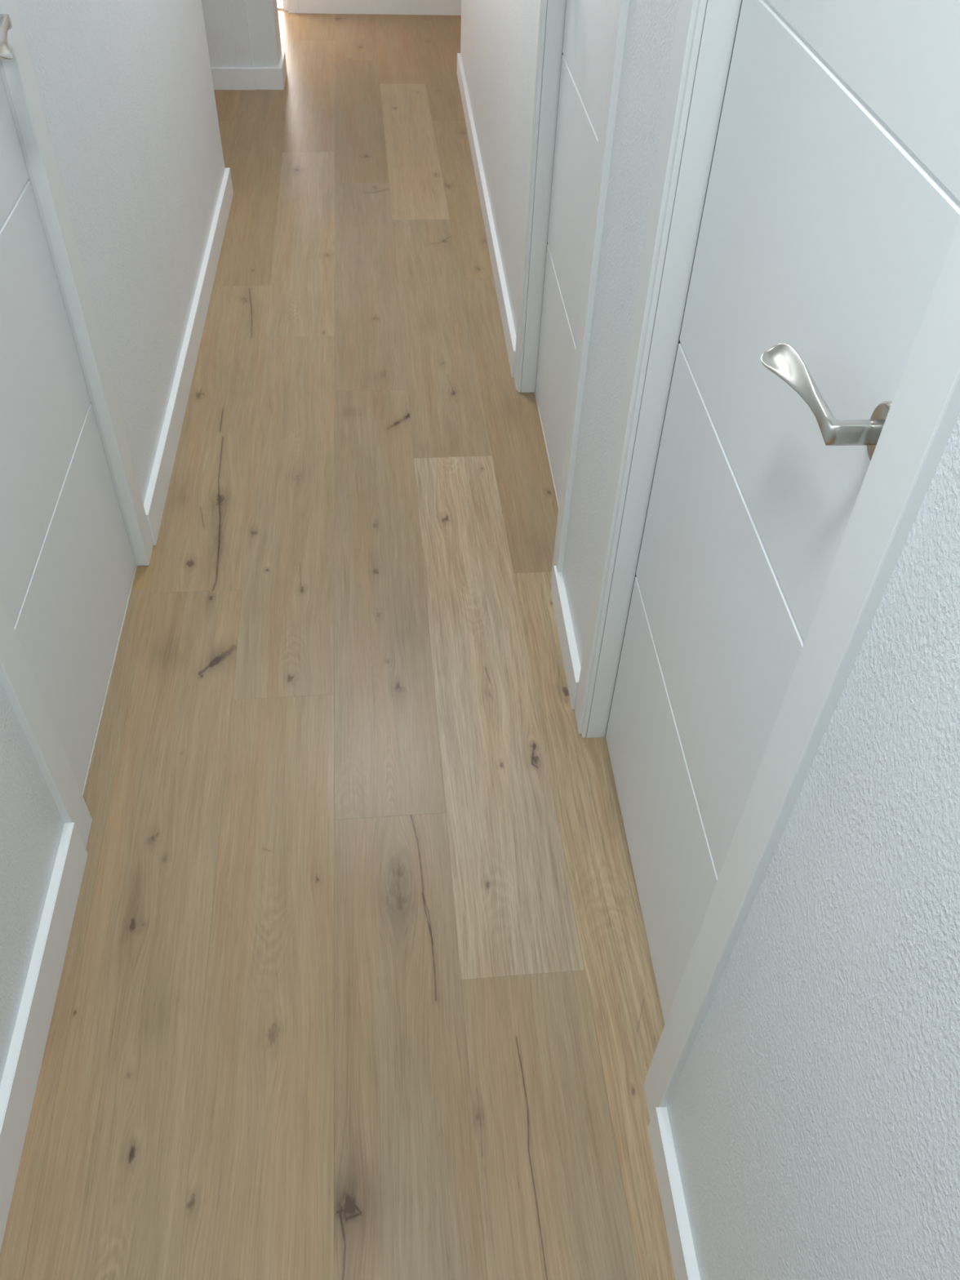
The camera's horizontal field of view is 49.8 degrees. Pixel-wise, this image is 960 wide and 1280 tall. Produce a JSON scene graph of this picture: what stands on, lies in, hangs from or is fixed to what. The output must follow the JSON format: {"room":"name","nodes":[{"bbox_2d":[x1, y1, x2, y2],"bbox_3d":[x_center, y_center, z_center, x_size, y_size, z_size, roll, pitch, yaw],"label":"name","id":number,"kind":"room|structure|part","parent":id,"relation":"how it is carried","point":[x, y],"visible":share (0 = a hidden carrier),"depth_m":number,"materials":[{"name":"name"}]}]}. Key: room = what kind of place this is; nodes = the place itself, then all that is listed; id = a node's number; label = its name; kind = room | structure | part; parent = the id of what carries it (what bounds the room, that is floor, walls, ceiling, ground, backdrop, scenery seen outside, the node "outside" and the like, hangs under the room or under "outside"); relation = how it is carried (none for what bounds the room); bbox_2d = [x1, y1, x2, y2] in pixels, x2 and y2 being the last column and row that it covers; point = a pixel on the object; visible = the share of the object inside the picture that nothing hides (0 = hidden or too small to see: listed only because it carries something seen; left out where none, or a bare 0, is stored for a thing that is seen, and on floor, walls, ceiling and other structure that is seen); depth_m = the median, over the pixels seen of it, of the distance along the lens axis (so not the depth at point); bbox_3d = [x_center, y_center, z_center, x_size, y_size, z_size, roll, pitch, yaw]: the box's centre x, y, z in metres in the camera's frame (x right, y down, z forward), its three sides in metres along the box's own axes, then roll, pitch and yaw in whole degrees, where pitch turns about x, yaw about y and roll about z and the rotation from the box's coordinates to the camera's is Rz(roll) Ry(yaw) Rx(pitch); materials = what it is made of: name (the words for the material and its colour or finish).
{"room":"home hallway","nodes":[
{"label":"home hallway","id":0,"kind":"room"},
{"bbox_2d":[0,0,225,1084],"bbox_3d":[-0.704,-0.677,0.999,0.110,2.480,4.865,-2,46,-4],"label":"wall","id":1,"kind":"structure","parent":0,"point":[126,88],"depth_m":2.13,"materials":[{"name":"paint"}]},
{"bbox_2d":[0,822,88,1250],"bbox_3d":[-0.578,1.108,0.926,0.016,0.092,2.197,-2,46,-4],"label":"baseboard","id":2,"kind":"structure","parent":1,"relation":"attached to","point":[20,1075],"depth_m":1.47,"materials":[{"name":"white paint"}]},
{"bbox_2d":[0,0,153,848],"bbox_3d":[-0.692,-0.657,1.252,0.175,2.101,0.793,-2,46,-4],"label":"door","id":3,"kind":"structure","parent":1,"relation":"in","point":[75,535],"depth_m":1.68,"materials":[{"name":"white paint"}]},
{"bbox_3d":[-0.657,-0.811,1.390,0.050,0.023,0.142,-12,47,-13],"label":"handle","id":4,"kind":"part","parent":3,"relation":"part of","materials":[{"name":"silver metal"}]},
{"bbox_3d":[-0.641,-0.401,1.000,0.023,2.096,0.069,-2,46,-4],"label":"casing","id":5,"kind":"part","parent":3,"relation":"part of","materials":[{"name":"white paint"}]},
{"bbox_3d":[-0.695,-0.918,1.505,0.023,2.096,0.069,-2,46,-4],"label":"casing","id":6,"kind":"part","parent":3,"relation":"part of","materials":[{"name":"white paint"}]},
{"bbox_2d":[143,167,233,545],"bbox_3d":[-0.792,-0.911,2.904,0.016,0.086,1.887,-2,46,-4],"label":"baseboard","id":7,"kind":"structure","parent":1,"relation":"attached to","point":[154,502],"depth_m":2.67,"materials":[{"name":"white paint"}]},
{"bbox_2d":[201,0,281,67],"bbox_3d":[-1.687,-3.231,3.464,1.766,2.480,0.218,-2,46,-4],"label":"wall","id":8,"kind":"structure","parent":0,"point":[240,33],"depth_m":4.18,"materials":[{"name":"paint"}]},
{"bbox_2d":[210,66,255,89],"bbox_3d":[-1.767,-2.307,4.234,1.662,0.082,0.014,-2,46,-4],"label":"baseboard","id":9,"kind":"structure","parent":8,"relation":"attached to","point":[223,77],"depth_m":4.28,"materials":[{"name":"white paint"}]},
{"bbox_2d":[253,51,286,89],"bbox_3d":[-0.888,-2.415,4.379,0.117,0.082,0.227,-2,46,-4],"label":"baseboard","id":10,"kind":"structure","parent":8,"relation":"attached to","point":[265,77],"depth_m":4.30,"materials":[{"name":"white paint"}]},
{"bbox_2d":[276,0,283,4],"bbox_3d":[-1.579,-3.954,5.950,3.200,0.052,2.228,-2,46,-4],"label":"floor","id":11,"kind":"structure","parent":0,"point":[278,2],"depth_m":5.22,"materials":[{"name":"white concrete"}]},
{"bbox_2d":[0,4,675,1279],"bbox_3d":[-1.119,-0.904,2.984,4.800,0.060,9.625,-3,46,-5],"label":"floor","id":12,"kind":"structure","parent":0,"point":[357,981],"depth_m":1.79,"materials":[{"name":"brown wood"}]},
{"bbox_2d":[460,0,959,1279],"bbox_3d":[0.239,-1.169,1.523,0.110,2.480,6.155,-2,46,-4],"label":"wall","id":13,"kind":"structure","parent":0,"point":[813,1107],"depth_m":0.85,"materials":[{"name":"paint"}]},
{"bbox_2d":[457,53,515,377],"bbox_3d":[0.001,-1.631,3.647,0.015,0.082,2.500,-2,46,-4],"label":"baseboard","id":14,"kind":"structure","parent":13,"relation":"attached to","point":[509,333],"depth_m":3.33,"materials":[{"name":"white paint"}]},
{"bbox_2d":[551,565,581,709],"bbox_3d":[0.173,-0.011,2.067,0.015,0.078,0.328,-2,46,-4],"label":"baseboard","id":15,"kind":"structure","parent":13,"relation":"attached to","point":[571,663],"depth_m":2.04,"materials":[{"name":"white paint"}]},
{"bbox_2d":[513,0,629,584],"bbox_3d":[0.210,-1.131,1.757,0.139,2.101,0.872,-2,46,-4],"label":"door","id":16,"kind":"structure","parent":13,"relation":"in","point":[579,46],"depth_m":2.16,"materials":[{"name":"white paint"}]},
{"bbox_3d":[0.133,-1.418,2.032,0.012,2.096,0.068,-2,46,-4],"label":"casing","id":17,"kind":"part","parent":16,"relation":"part of","materials":[{"name":"white paint"}]},
{"bbox_3d":[0.193,-0.844,1.471,0.012,2.096,0.068,-2,46,-4],"label":"casing","id":18,"kind":"part","parent":16,"relation":"part of","materials":[{"name":"white paint"}]},
{"bbox_2d":[648,1106,700,1279],"bbox_3d":[0.307,1.262,0.825,0.015,0.075,1.703,-2,46,-4],"label":"baseboard","id":19,"kind":"structure","parent":13,"relation":"attached to","point":[682,1252],"depth_m":1.33,"materials":[{"name":"white paint"}]},
{"bbox_2d":[574,0,959,1120],"bbox_3d":[0.294,-0.325,0.970,0.142,2.101,0.765,-2,46,-4],"label":"door","id":20,"kind":"structure","parent":13,"relation":"in","point":[789,409],"depth_m":1.04,"materials":[{"name":"white paint"}]},
{"bbox_3d":[0.222,-0.574,1.207,0.012,2.096,0.068,-2,46,-4],"label":"casing","id":21,"kind":"part","parent":20,"relation":"part of","materials":[{"name":"white paint"}]},
{"bbox_3d":[0.275,-0.077,0.721,0.012,2.096,0.068,-2,46,-4],"label":"casing","id":22,"kind":"part","parent":20,"relation":"part of","materials":[{"name":"white paint"}]},
{"bbox_3d":[0.270,-0.198,0.816,0.050,0.021,0.142,-7,46,-9],"label":"handle","id":23,"kind":"part","parent":20,"relation":"part of","materials":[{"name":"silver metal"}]},
{"bbox_3d":[0.063,-4.049,4.343,1.962,2.480,0.120,-2,46,-4],"label":"wall","id":24,"kind":"structure","parent":0,"visible":0},
{"bbox_2d":[287,0,298,13],"bbox_3d":[-0.921,-3.133,5.080,0.052,0.085,0.012,-2,46,-4],"label":"baseboard","id":25,"kind":"structure","parent":24,"relation":"attached to","point":[292,5],"depth_m":5.09,"materials":[{"name":"white paint"}]},
{"bbox_2d":[297,0,461,15],"bbox_3d":[0.007,-3.162,5.149,1.809,0.085,0.014,-2,46,-4],"label":"baseboard","id":26,"kind":"structure","parent":24,"relation":"attached to","point":[442,7],"depth_m":5.11,"materials":[{"name":"white paint"}]},
{"bbox_3d":[-1.797,-3.669,3.889,1.838,2.480,1.015,-2,46,-4],"label":"wall","id":27,"kind":"structure","parent":0,"visible":0},
{"bbox_2d":[277,0,288,10],"bbox_3d":[-1.285,-3.506,4.753,0.698,1.050,0.070,-2,46,-4],"label":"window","id":28,"kind":"structure","parent":27,"relation":"in","point":[284,7],"depth_m":5.12,"materials":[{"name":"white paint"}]}
]}

